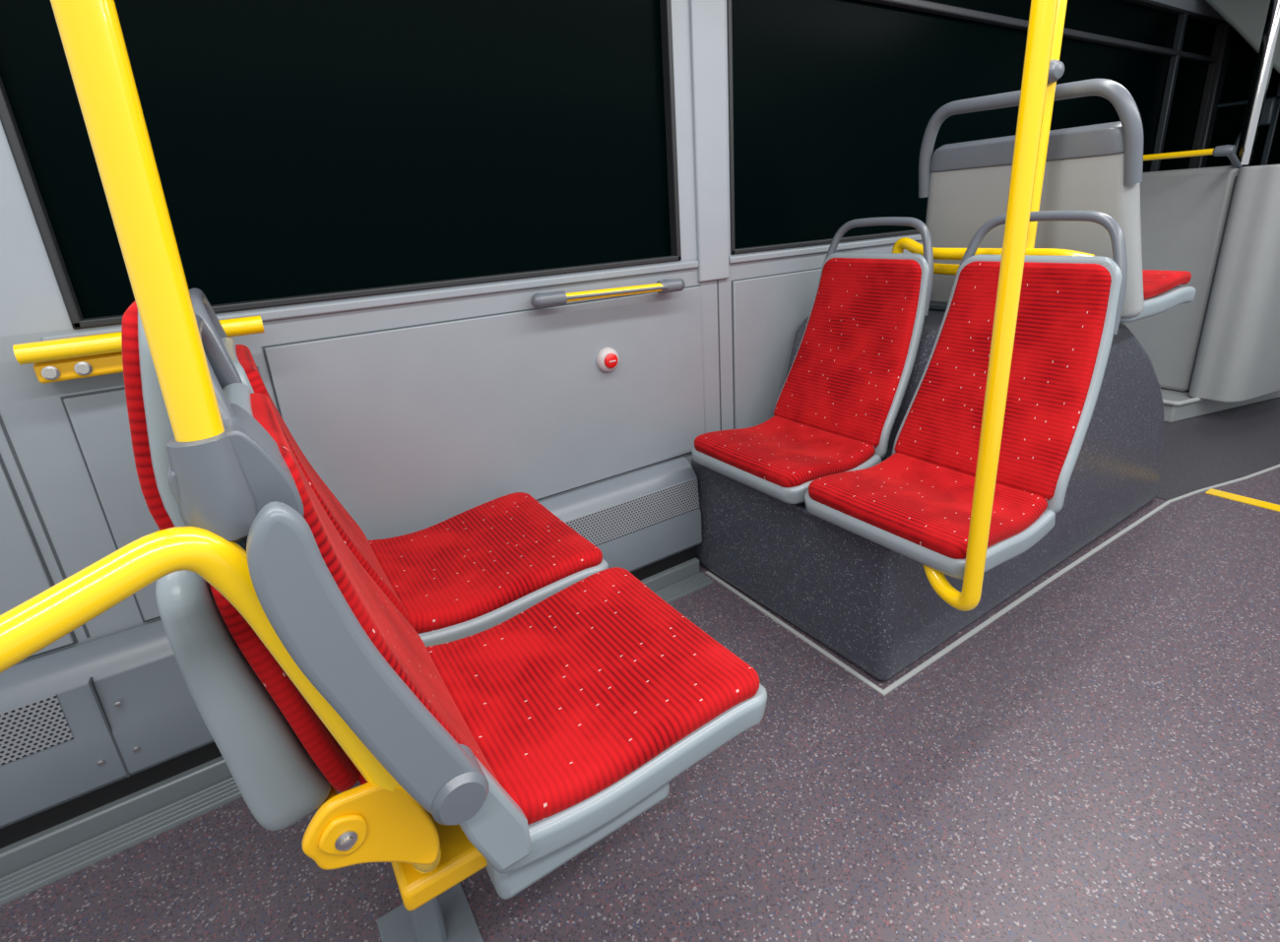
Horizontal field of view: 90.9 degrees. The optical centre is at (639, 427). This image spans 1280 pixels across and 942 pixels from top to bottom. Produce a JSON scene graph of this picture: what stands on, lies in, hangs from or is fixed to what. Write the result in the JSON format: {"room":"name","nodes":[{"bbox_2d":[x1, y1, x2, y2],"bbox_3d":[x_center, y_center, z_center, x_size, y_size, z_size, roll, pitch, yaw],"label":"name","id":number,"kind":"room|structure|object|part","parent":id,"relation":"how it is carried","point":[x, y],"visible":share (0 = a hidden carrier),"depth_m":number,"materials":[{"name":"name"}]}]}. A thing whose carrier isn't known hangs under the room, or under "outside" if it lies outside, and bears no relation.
{"room":"vehicle interior","nodes":[
{"label":"vehicle interior","id":0,"kind":"room"},
{"bbox_2d":[0,121,72,336],"bbox_3d":[-1.711,-0.587,0.723,1.350,1.140,0.080,-15,22,-30],"label":"pillar","id":1,"kind":"structure","parent":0,"point":[31,297],"depth_m":1.16,"materials":[{"name":"grey plastic"}]},
{"bbox_2d":[0,0,1224,665],"bbox_3d":[0.630,-0.710,2.299,6.900,2.200,0.080,-15,22,-30],"label":"wall","id":2,"kind":"structure","parent":0,"point":[33,416],"depth_m":1.37,"materials":[{"name":"grey laminate"}]},
{"bbox_2d":[0,462,74,657],"bbox_3d":[-1.410,0.266,1.130,0.480,0.510,0.019,-15,22,-30],"label":"panel","id":3,"kind":"object","parent":2,"relation":"attached to","point":[24,576],"visible":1,"depth_m":1.24,"materials":[{"name":"grey plastic"}]},
{"bbox_2d":[0,453,77,658],"bbox_3d":[-1.412,0.265,1.133,0.488,0.518,0.012,-15,22,-30],"label":"panel shadow gap","id":4,"kind":"object","parent":2,"relation":"attached to","point":[1,460],"depth_m":1.25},
{"bbox_2d":[0,414,90,638],"bbox_3d":[-1.198,0.144,1.246,0.005,0.640,0.011,-15,22,-30],"label":"panel seam","id":5,"kind":"object","parent":2,"relation":"attached to","point":[2,424],"depth_m":1.24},
{"bbox_2d":[64,388,160,621],"bbox_3d":[-0.974,0.148,1.397,0.330,0.510,0.019,-15,22,-30],"label":"panel","id":6,"kind":"object","parent":2,"relation":"attached to","point":[99,421],"visible":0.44,"depth_m":1.29,"materials":[{"name":"grey plastic"}]},
{"bbox_2d":[12,315,264,383],"bbox_3d":[-0.965,-0.159,1.251,0.385,0.078,0.088,-15,22,-30],"label":"grab rail","id":7,"kind":"object","parent":2,"relation":"attached to","point":[70,358],"visible":0.66,"depth_m":1.17,"materials":[{"name":"yellow metal"}]},
{"bbox_3d":[-1.041,-0.125,1.223,0.195,0.040,0.055,-15,22,-30],"label":"mount plate","id":8,"kind":"part","parent":7,"relation":"part of","materials":[{"name":"yellow paint"}]},
{"bbox_2d":[60,366,259,622],"bbox_3d":[-0.976,0.147,1.399,0.338,0.518,0.012,-15,22,-30],"label":"panel shadow gap","id":9,"kind":"object","parent":2,"relation":"attached to","point":[122,388],"visible":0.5,"depth_m":1.27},
{"bbox_2d":[0,0,671,319],"bbox_3d":[-0.533,-0.835,1.456,1.465,1.002,0.010,-15,22,-30],"label":"glass","id":10,"kind":"object","parent":2,"relation":"attached to","point":[299,147],"visible":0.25,"depth_m":1.44,"materials":[{"name":"black glass"}]},
{"bbox_2d":[0,76,83,329],"bbox_3d":[-1.123,-0.667,1.070,0.016,1.002,0.036,-15,22,-30],"label":"gasket","id":11,"kind":"object","parent":10,"relation":"attached to","point":[7,118],"visible":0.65,"depth_m":1.15,"materials":[{"name":"black rubber"}]},
{"bbox_2d":[659,0,681,260],"bbox_3d":[0.082,-0.993,1.804,0.016,1.002,0.036,-15,22,-30],"label":"gasket","id":12,"kind":"object","parent":10,"relation":"attached to","point":[665,5],"visible":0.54,"depth_m":1.83,"materials":[{"name":"black rubber"}]},
{"bbox_2d":[0,456,702,829],"bbox_3d":[-0.977,0.568,1.446,2.786,0.304,0.092,-15,22,-30],"label":"heater","id":13,"kind":"object","parent":2,"relation":"attached to","point":[76,722],"visible":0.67,"depth_m":1.34,"materials":[{"name":"grey plastic"}]},
{"bbox_2d":[0,694,73,766],"bbox_3d":[-1.561,0.694,1.040,0.945,0.107,0.010,-15,22,-30],"label":"grille","id":14,"kind":"object","parent":13,"relation":"attached to","point":[32,727],"depth_m":1.25,"materials":[{"name":"grey metal"}]},
{"bbox_2d":[0,546,696,848],"bbox_3d":[-0.974,0.748,1.515,2.780,0.078,0.050,-15,22,-30],"label":"dark gap","id":15,"kind":"object","parent":13,"relation":"attached to","point":[26,828],"visible":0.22,"depth_m":1.39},
{"bbox_2d":[564,477,699,545],"bbox_3d":[-0.091,0.296,1.936,0.680,0.107,0.010,-15,22,-30],"label":"grille","id":16,"kind":"object","parent":13,"relation":"attached to","point":[613,521],"depth_m":1.98,"materials":[{"name":"grey metal"}]},
{"bbox_2d":[0,572,714,905],"bbox_3d":[-0.925,0.831,1.472,2.780,0.004,0.080,-15,22,-30],"label":"baseboard","id":17,"kind":"structure","parent":2,"relation":"attached to","point":[150,836],"depth_m":1.35,"materials":[{"name":"metal"}]},
{"bbox_2d":[0,572,702,882],"bbox_3d":[-0.940,0.823,1.493,2.780,0.008,0.006,-15,22,-30],"label":"rib","id":18,"kind":"object","parent":17,"relation":"on","point":[656,593],"visible":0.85,"depth_m":1.38,"materials":[{"name":"metal"}]},
{"bbox_2d":[0,574,704,887],"bbox_3d":[-0.932,0.826,1.482,2.780,0.008,0.006,-15,22,-30],"label":"rib","id":19,"kind":"object","parent":17,"relation":"on","point":[689,581],"visible":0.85,"depth_m":1.37,"materials":[{"name":"metal"}]},
{"bbox_2d":[0,576,707,892],"bbox_3d":[-0.924,0.829,1.470,2.780,0.008,0.006,-15,22,-30],"label":"rib","id":20,"kind":"object","parent":17,"relation":"on","point":[673,591],"visible":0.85,"depth_m":1.36,"materials":[{"name":"metal"}]},
{"bbox_2d":[0,577,709,896],"bbox_3d":[-0.917,0.832,1.459,2.780,0.008,0.006,-15,22,-30],"label":"rib","id":21,"kind":"object","parent":17,"relation":"on","point":[700,582],"visible":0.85,"depth_m":1.35,"materials":[{"name":"metal"}]},
{"bbox_2d":[0,579,712,901],"bbox_3d":[-0.909,0.836,1.448,2.780,0.008,0.006,-15,22,-30],"label":"rib","id":22,"kind":"object","parent":17,"relation":"on","point":[700,585],"visible":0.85,"depth_m":1.34,"materials":[{"name":"metal"}]},
{"bbox_2d":[41,260,699,341],"bbox_3d":[-0.478,-0.340,1.600,1.580,0.022,0.030,-15,22,-30],"label":"trim","id":23,"kind":"structure","parent":2,"relation":"attached to","point":[285,313],"depth_m":1.56,"materials":[{"name":"grey laminate"}]},
{"bbox_2d":[72,256,681,328],"bbox_3d":[-0.490,-0.364,1.594,1.465,0.016,0.036,-15,22,-30],"label":"bottom gasket","id":24,"kind":"object","parent":2,"relation":"on","point":[299,299],"visible":0.78,"depth_m":1.52,"materials":[{"name":"black rubber"}]},
{"bbox_2d":[261,284,701,500],"bbox_3d":[-0.307,-0.054,1.801,1.238,0.560,0.012,-15,22,-30],"label":"panel shadow gap","id":25,"kind":"object","parent":2,"relation":"attached to","point":[265,347],"visible":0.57,"depth_m":1.57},
{"bbox_2d":[264,286,704,540],"bbox_3d":[-0.296,-0.050,1.785,1.230,0.552,0.052,-15,22,-30],"label":"panel","id":26,"kind":"object","parent":2,"relation":"attached to","point":[412,429],"depth_m":1.72,"materials":[{"name":"grey plastic"}]},
{"bbox_3d":[-0.089,-0.198,1.872,0.074,0.074,0.032,-15,22,-30],"label":"stop button","id":27,"kind":"part","parent":26,"relation":"part of","materials":[{"name":"white plastic"}]},
{"bbox_2d":[530,278,685,308],"bbox_3d":[-0.082,-0.386,1.802,0.497,0.046,0.066,-15,22,-30],"label":"handle","id":28,"kind":"object","parent":2,"relation":"attached to","point":[555,298],"visible":1,"depth_m":1.76,"materials":[{"name":"metal"}]},
{"bbox_2d":[716,279,721,430],"bbox_3d":[0.266,-0.252,2.138,0.005,0.640,0.012,-15,22,-30],"label":"seam","id":29,"kind":"object","parent":2,"relation":"attached to","point":[717,280],"visible":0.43,"depth_m":2.14,"materials":[{"name":"grey plastic"}]},
{"bbox_2d":[731,267,821,429],"bbox_3d":[0.810,-0.356,2.482,1.183,0.560,0.012,-15,22,-30],"label":"seam","id":30,"kind":"object","parent":2,"relation":"attached to","point":[817,268],"visible":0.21,"depth_m":2.18,"materials":[{"name":"grey plastic"}]},
{"bbox_2d":[732,268,821,429],"bbox_3d":[0.812,-0.355,2.479,1.175,0.552,0.019,-15,22,-30],"label":"panel","id":31,"kind":"object","parent":2,"relation":"attached to","point":[769,312],"visible":0.24,"depth_m":2.24,"materials":[{"name":"grey plastic"}]},
{"bbox_2d":[730,229,919,255],"bbox_3d":[1.879,-1.004,3.038,3.820,0.016,0.036,-15,22,-30],"label":"bottom gasket","id":32,"kind":"object","parent":2,"relation":"on","point":[911,231],"visible":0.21,"depth_m":2.26,"materials":[{"name":"black rubber"}]},
{"bbox_2d":[728,235,922,263],"bbox_3d":[1.863,-0.974,3.028,3.790,0.022,0.030,-15,22,-30],"label":"trim","id":33,"kind":"structure","parent":2,"relation":"attached to","point":[820,249],"depth_m":2.25,"materials":[{"name":"grey laminate"}]},
{"bbox_2d":[731,0,1215,249],"bbox_3d":[1.836,-1.476,2.900,3.820,1.002,0.010,-15,22,-30],"label":"glass","id":34,"kind":"object","parent":2,"relation":"attached to","point":[835,101],"visible":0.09,"depth_m":2.34,"materials":[{"name":"black glass"}]},
{"bbox_2d":[726,0,735,255],"bbox_3d":[0.266,-1.043,1.917,0.016,1.002,0.036,-15,22,-30],"label":"gasket","id":35,"kind":"object","parent":34,"relation":"attached to","point":[729,2],"visible":0.5,"depth_m":1.94,"materials":[{"name":"black rubber"}]},
{"bbox_2d":[860,0,1216,63],"bbox_3d":[1.830,-1.754,2.786,3.788,0.026,0.036,-15,22,-30],"label":"transom","id":36,"kind":"object","parent":34,"relation":"attached to","point":[918,5],"visible":0.85,"depth_m":2.60,"materials":[{"name":"grey metal"}]},
{"bbox_2d":[1150,13,1188,171],"bbox_3d":[2.971,-1.776,3.566,0.040,0.980,0.034,-15,22,-30],"label":"window post","id":37,"kind":"object","parent":34,"relation":"attached to","point":[1182,19],"visible":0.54,"depth_m":3.52,"materials":[{"name":"grey metal"}]},
{"bbox_2d":[1187,23,1224,169],"bbox_3d":[3.431,-1.899,3.846,0.016,1.002,0.036,-15,22,-30],"label":"gasket","id":38,"kind":"object","parent":34,"relation":"attached to","point":[1219,31],"visible":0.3,"depth_m":3.80,"materials":[{"name":"black rubber"}]},
{"bbox_2d":[1123,0,1224,25],"bbox_3d":[1.818,-1.937,2.724,3.820,0.016,0.036,-15,22,-30],"label":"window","id":39,"kind":"structure","parent":2,"relation":"in","point":[1148,3],"depth_m":3.34,"materials":[{"name":"black glass"}]},
{"bbox_2d":[0,467,1279,941],"bbox_3d":[1.472,0.686,1.538,6.900,0.060,2.920,-15,22,-30],"label":"floor","id":40,"kind":"structure","parent":0,"point":[1098,761],"depth_m":1.31,"materials":[{"name":"plastic"}]},
{"bbox_2d":[0,756,232,877],"bbox_3d":[-1.143,0.836,1.387,0.405,0.065,0.030,-15,22,-30],"label":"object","id":41,"kind":"object","parent":40,"relation":"on","point":[31,850],"depth_m":1.37,"materials":[{"name":"metal"}]},
{"bbox_2d":[0,525,486,941],"bbox_3d":[-0.705,0.469,0.952,0.857,0.994,1.037,-15,22,-30],"label":"frame","id":42,"kind":"object","parent":40,"relation":"on","point":[376,820],"visible":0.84,"depth_m":0.62,"materials":[{"name":"yellow paint"}]},
{"bbox_2d":[50,0,304,541],"bbox_3d":[-0.393,-0.501,0.375,0.086,1.243,0.131,-15,22,-30],"label":"pole","id":43,"kind":"object","parent":42,"relation":"attached to","point":[221,475],"visible":0.84,"depth_m":0.46,"materials":[{"name":"yellow metal"}]},
{"bbox_2d":[165,428,257,541],"bbox_3d":[-0.350,0.049,0.519,0.056,0.090,0.056,-15,22,-30],"label":"socket","id":44,"kind":"object","parent":43,"relation":"attached to","point":[213,474],"depth_m":0.50,"materials":[{"name":"grey plastic"}]},
{"bbox_2d":[121,300,367,831],"bbox_3d":[-0.607,0.101,0.976,0.172,0.655,0.815,-15,22,-30],"label":"seat","id":45,"kind":"object","parent":42,"relation":"attached to","point":[285,763],"visible":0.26,"depth_m":0.65,"materials":[{"name":"grey plastic"}]},
{"bbox_2d":[209,583,358,792],"bbox_3d":[-0.486,0.255,0.845,0.083,0.334,0.388,-15,22,-30],"label":"seat cushion","id":46,"kind":"object","parent":45,"relation":"on","point":[288,747],"depth_m":0.68,"materials":[{"name":"red fabric"}]},
{"bbox_3d":[-0.282,0.435,0.668,0.124,0.142,0.014,-15,22,-30],"label":"bracket plate","id":47,"kind":"part","parent":42,"relation":"part of","materials":[{"name":"yellow paint"}]},
{"bbox_2d":[189,288,608,646],"bbox_3d":[-0.468,0.068,1.340,0.648,0.781,0.465,-15,22,-30],"label":"seat","id":48,"kind":"object","parent":42,"relation":"on","point":[468,573],"visible":0.61,"depth_m":1.35,"materials":[{"name":"red fabric"}]},
{"bbox_2d":[235,344,408,620],"bbox_3d":[-0.636,0.104,1.234,0.176,0.523,0.420,-15,22,-30],"label":"backrest cushion","id":49,"kind":"object","parent":48,"relation":"on","point":[367,552],"depth_m":1.18,"materials":[{"name":"red fabric"}]},
{"bbox_2d":[368,492,602,634],"bbox_3d":[-0.377,0.301,1.470,0.449,0.074,0.443,-15,22,-30],"label":"seat cushion","id":50,"kind":"object","parent":48,"relation":"on","point":[472,571],"depth_m":1.39,"materials":[{"name":"red fabric"}]},
{"bbox_3d":[-0.383,0.725,1.059,0.050,0.400,0.060,-15,22,-30],"label":"leg","id":51,"kind":"part","parent":42,"relation":"part of","materials":[{"name":"grey plastic"}]},
{"bbox_3d":[-0.371,0.909,1.121,0.150,0.012,0.180,-15,22,-30],"label":"foot plate","id":52,"kind":"part","parent":42,"relation":"part of","materials":[{"name":"grey plastic"}]},
{"bbox_2d":[194,314,767,899],"bbox_3d":[-0.175,0.191,0.917,0.661,0.781,0.525,-15,22,-30],"label":"seat","id":53,"kind":"object","parent":42,"relation":"on","point":[542,733],"visible":0.81,"depth_m":0.87,"materials":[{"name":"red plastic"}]},
{"bbox_3d":[-0.243,0.236,0.588,0.147,0.392,0.028,-15,22,-30],"label":"armrest blade","id":54,"kind":"part","parent":53,"relation":"part of","materials":[{"name":"grey plastic"}]},
{"bbox_2d":[250,392,500,784],"bbox_3d":[-0.361,0.221,0.834,0.176,0.523,0.420,-15,22,-30],"label":"backrest cushion","id":55,"kind":"object","parent":53,"relation":"on","point":[418,666],"depth_m":0.79,"materials":[{"name":"red fabric"}]},
{"bbox_2d":[425,567,759,825],"bbox_3d":[-0.101,0.418,1.070,0.449,0.074,0.443,-15,22,-30],"label":"seat cushion","id":56,"kind":"object","parent":53,"relation":"on","point":[585,702],"depth_m":0.98,"materials":[{"name":"red fabric"}]},
{"bbox_2d":[640,558,700,592],"bbox_3d":[0.097,0.501,2.143,0.245,0.065,0.030,-15,22,-30],"label":"kick plate","id":57,"kind":"object","parent":40,"relation":"on","point":[664,579],"depth_m":2.14,"materials":[{"name":"metal"}]},
{"bbox_2d":[691,309,1164,681],"bbox_3d":[1.096,0.003,2.257,1.735,0.820,0.805,-15,22,-30],"label":"podium","id":58,"kind":"object","parent":40,"relation":"on","point":[876,607],"visible":0.34,"depth_m":1.91,"materials":[{"name":"plastic"}]},
{"bbox_3d":[0.552,0.169,1.878,0.372,0.020,0.720,-15,22,-30],"label":"podium lid","id":59,"kind":"part","parent":58,"relation":"part of","materials":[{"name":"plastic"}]},
{"bbox_2d":[691,216,933,504],"bbox_3d":[0.515,-0.231,1.898,0.625,0.732,0.464,-15,22,-30],"label":"seat","id":60,"kind":"object","parent":58,"relation":"on","point":[838,404],"visible":0.97,"depth_m":1.91,"materials":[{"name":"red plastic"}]},
{"bbox_2d":[694,415,875,487],"bbox_3d":[0.434,0.072,1.931,0.373,0.074,0.442,-15,22,-30],"label":"seat cushion","id":61,"kind":"object","parent":60,"relation":"on","point":[781,451],"depth_m":1.87,"materials":[{"name":"red fabric"}]},
{"bbox_2d":[773,257,921,447],"bbox_3d":[0.651,-0.253,1.986,0.232,0.524,0.419,-15,22,-30],"label":"backrest cushion","id":62,"kind":"object","parent":60,"relation":"on","point":[848,378],"depth_m":1.95,"materials":[{"name":"red fabric"}]},
{"bbox_2d":[804,210,1127,579],"bbox_3d":[0.778,-0.114,1.520,0.625,0.746,0.464,-15,22,-30],"label":"seat","id":63,"kind":"object","parent":58,"relation":"on","point":[916,503],"visible":0.92,"depth_m":1.52,"materials":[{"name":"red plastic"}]},
{"bbox_2d":[808,452,1047,559],"bbox_3d":[0.696,0.183,1.550,0.373,0.074,0.442,-15,22,-30],"label":"seat cushion","id":64,"kind":"object","parent":63,"relation":"on","point":[911,505],"depth_m":1.48,"materials":[{"name":"red fabric"}]},
{"bbox_2d":[895,260,1111,500],"bbox_3d":[0.913,-0.142,1.605,0.232,0.524,0.419,-15,22,-30],"label":"backrest cushion","id":65,"kind":"object","parent":63,"relation":"on","point":[1062,339],"depth_m":1.55,"materials":[{"name":"red fabric"}]},
{"bbox_2d":[891,237,1094,275],"bbox_3d":[0.975,-0.421,1.850,0.084,0.267,0.625,-15,22,-30],"label":"grab rail","id":66,"kind":"object","parent":58,"relation":"on","point":[907,243],"visible":0.45,"depth_m":1.86,"materials":[{"name":"yellow metal"}]},
{"bbox_3d":[0.941,-0.411,1.948,0.038,0.189,0.435,-14,21,-29],"label":"rail","id":67,"kind":"part","parent":66,"relation":"part of","materials":[{"name":"yellow metal"}]},
{"bbox_3d":[0.966,-0.416,1.829,0.045,0.262,0.597,-15,22,-30],"label":"rail","id":68,"kind":"part","parent":66,"relation":"part of","materials":[{"name":"yellow metal"}]},
{"bbox_2d":[918,78,1195,322],"bbox_3d":[1.237,-0.703,2.028,0.590,0.640,0.827,-15,22,-30],"label":"seat","id":69,"kind":"object","parent":58,"relation":"on","point":[1098,167],"visible":0.56,"depth_m":1.75,"materials":[{"name":"plastic"}]},
{"bbox_3d":[1.090,-0.790,1.794,0.091,0.083,0.556,-15,22,-30],"label":"trim","id":70,"kind":"part","parent":69,"relation":"part of","materials":[{"name":"grey plastic"}]},
{"bbox_2d":[1142,269,1191,299],"bbox_3d":[1.360,-0.481,2.070,0.419,0.056,0.617,-15,22,-30],"label":"seat cushion","id":71,"kind":"object","parent":69,"relation":"on","point":[1156,285],"depth_m":1.85,"materials":[{"name":"red fabric"}]},
{"bbox_2d":[704,464,1279,696],"bbox_3d":[2.321,0.295,2.435,4.171,0.004,0.714,-9,19,-15],"label":"trim","id":72,"kind":"structure","parent":40,"relation":"on","point":[965,637],"depth_m":1.94,"materials":[{"name":"grey plastic"}]},
{"bbox_2d":[1156,396,1279,501],"bbox_3d":[2.953,-0.021,3.251,2.340,0.003,1.260,-15,22,-30],"label":"covering","id":73,"kind":"object","parent":40,"relation":"on","point":[1204,451],"visible":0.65,"depth_m":2.95,"materials":[{"name":"plastic"}]},
{"bbox_2d":[1160,387,1279,422],"bbox_3d":[3.260,-0.240,3.675,1.300,0.110,0.798,-15,22,-30],"label":"step","id":74,"kind":"structure","parent":73,"relation":"on","point":[1172,414],"depth_m":3.35,"materials":[{"name":"plastic"}]},
{"bbox_2d":[1123,165,1242,391],"bbox_3d":[2.832,-0.790,3.424,0.139,1.138,0.470,-15,22,-30],"label":"panel","id":75,"kind":"object","parent":74,"relation":"on","point":[1184,212],"visible":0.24,"depth_m":3.29,"materials":[{"name":"plastic"}]},
{"bbox_2d":[1143,144,1241,169],"bbox_3d":[2.676,-1.323,3.148,0.249,0.111,0.490,-15,22,-30],"label":"grab rail","id":76,"kind":"object","parent":75,"relation":"attached to","point":[1227,150],"visible":0.95,"depth_m":2.99,"materials":[{"name":"yellow metal"}]},
{"bbox_3d":[2.571,-1.339,3.115,0.028,0.028,0.420,-15,22,-30],"label":"rail","id":77,"kind":"part","parent":76,"relation":"part of","materials":[{"name":"yellow metal"}]},
{"bbox_2d":[1188,176,1237,386],"bbox_3d":[2.918,-0.716,3.207,0.020,1.050,0.017,-15,22,-30],"label":"recess line","id":78,"kind":"object","parent":75,"relation":"attached to","point":[1235,181],"visible":0.43,"depth_m":3.19,"materials":[{"name":"grey plastic"}]},
{"bbox_2d":[1235,0,1279,165],"bbox_3d":[2.907,-1.729,2.923,0.060,0.950,0.060,-15,22,-30],"label":"chrome pole","id":79,"kind":"object","parent":75,"relation":"on","point":[1270,35],"visible":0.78,"depth_m":2.95,"materials":[{"name":"silver metal"}]},
{"bbox_2d":[1188,164,1279,402],"bbox_3d":[3.202,-0.740,3.220,0.699,1.128,0.318,-15,22,-30],"label":"wall","id":80,"kind":"structure","parent":74,"relation":"on","point":[1238,359],"depth_m":3.08,"materials":[{"name":"grey plastic"}]},
{"bbox_2d":[1162,397,1204,405],"bbox_3d":[3.220,-0.215,3.437,1.481,0.024,0.433,-4,19,0],"label":"trim","id":81,"kind":"structure","parent":80,"relation":"attached to","point":[1193,400],"depth_m":3.26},
{"bbox_2d":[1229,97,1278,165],"bbox_3d":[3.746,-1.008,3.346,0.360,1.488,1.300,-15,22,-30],"label":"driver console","id":82,"kind":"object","parent":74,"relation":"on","point":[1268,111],"visible":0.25,"depth_m":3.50},
{"bbox_2d":[1205,488,1279,511],"bbox_3d":[2.745,0.446,1.905,0.060,0.004,1.615,-15,22,-30],"label":"trim","id":83,"kind":"structure","parent":40,"relation":"on","point":[1248,500],"depth_m":2.46,"materials":[{"name":"yellow plastic"}]},
{"bbox_2d":[671,0,730,259],"bbox_3d":[0.154,-1.092,1.860,0.205,1.140,0.080,-15,22,-30],"label":"pillar","id":84,"kind":"structure","parent":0,"point":[679,9],"depth_m":1.86,"materials":[{"name":"grey plastic"}]},
{"bbox_2d":[689,0,729,282],"bbox_3d":[0.200,-1.052,1.852,0.125,1.215,0.022,-15,22,-30],"label":"pillar cover","id":85,"kind":"structure","parent":84,"relation":"attached to","point":[707,18],"depth_m":1.90,"materials":[{"name":"grey plastic"}]},
{"bbox_2d":[1025,0,1067,248],"bbox_3d":[1.009,-0.912,1.539,0.065,1.380,0.057,-15,22,-30],"label":"pole","id":86,"kind":"object","parent":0,"point":[1056,68],"depth_m":1.58,"materials":[{"name":"yellow metal"}]},
{"bbox_2d":[1195,20,1234,168],"bbox_3d":[3.503,-1.485,4.045,0.120,2.200,0.130,-15,22,-30],"label":"post","id":87,"kind":"object","parent":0,"point":[1228,32],"visible":0.02,"depth_m":3.79,"materials":[{"name":"grey metal"}]},
{"bbox_3d":[4.334,-0.598,3.134,0.060,1.000,2.920,-15,22,-30],"label":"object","id":88,"kind":"object","parent":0,"visible":0},
{"bbox_2d":[1205,29,1279,167],"bbox_3d":[4.307,-1.552,2.756,0.020,1.050,2.790,-15,22,-30],"label":"glass","id":89,"kind":"object","parent":88,"relation":"attached to","point":[1243,58],"visible":0.2,"depth_m":3.75,"materials":[{"name":"black glass"}]},
{"bbox_2d":[1216,96,1279,108],"bbox_3d":[4.285,-1.628,2.718,0.020,0.020,2.790,-15,22,-30],"label":"rail","id":90,"kind":"object","parent":89,"relation":"attached to","point":[1243,101],"visible":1,"depth_m":3.77,"materials":[{"name":"grey metal"}]},
{"bbox_2d":[1260,80,1279,165],"bbox_3d":[3.673,-1.810,3.642,0.020,1.050,0.030,-15,22,-30],"label":"mullion","id":91,"kind":"object","parent":88,"relation":"on","point":[1271,130],"visible":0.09,"depth_m":3.67,"materials":[{"name":"grey metal"}]},
{"bbox_3d":[1.332,-1.451,0.818,6.900,0.060,2.920,-15,22,-30],"label":"ceiling","id":92,"kind":"structure","parent":0,"visible":0},
{"bbox_2d":[922,0,1058,611],"bbox_3d":[0.599,-0.493,1.060,0.043,1.818,0.165,-8,19,-12],"label":"pole","id":93,"kind":"object","parent":92,"relation":"attached to","point":[1043,13],"visible":0.91,"depth_m":1.07,"materials":[{"name":"yellow metal"}]},
{"bbox_2d":[1205,0,1279,73],"bbox_3d":[3.745,-1.944,2.822,0.470,0.578,1.900,-15,22,-30],"label":"panel","id":94,"kind":"object","parent":92,"relation":"attached to","point":[1248,18],"visible":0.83,"depth_m":3.27,"materials":[{"name":"plastic"}]}
]}

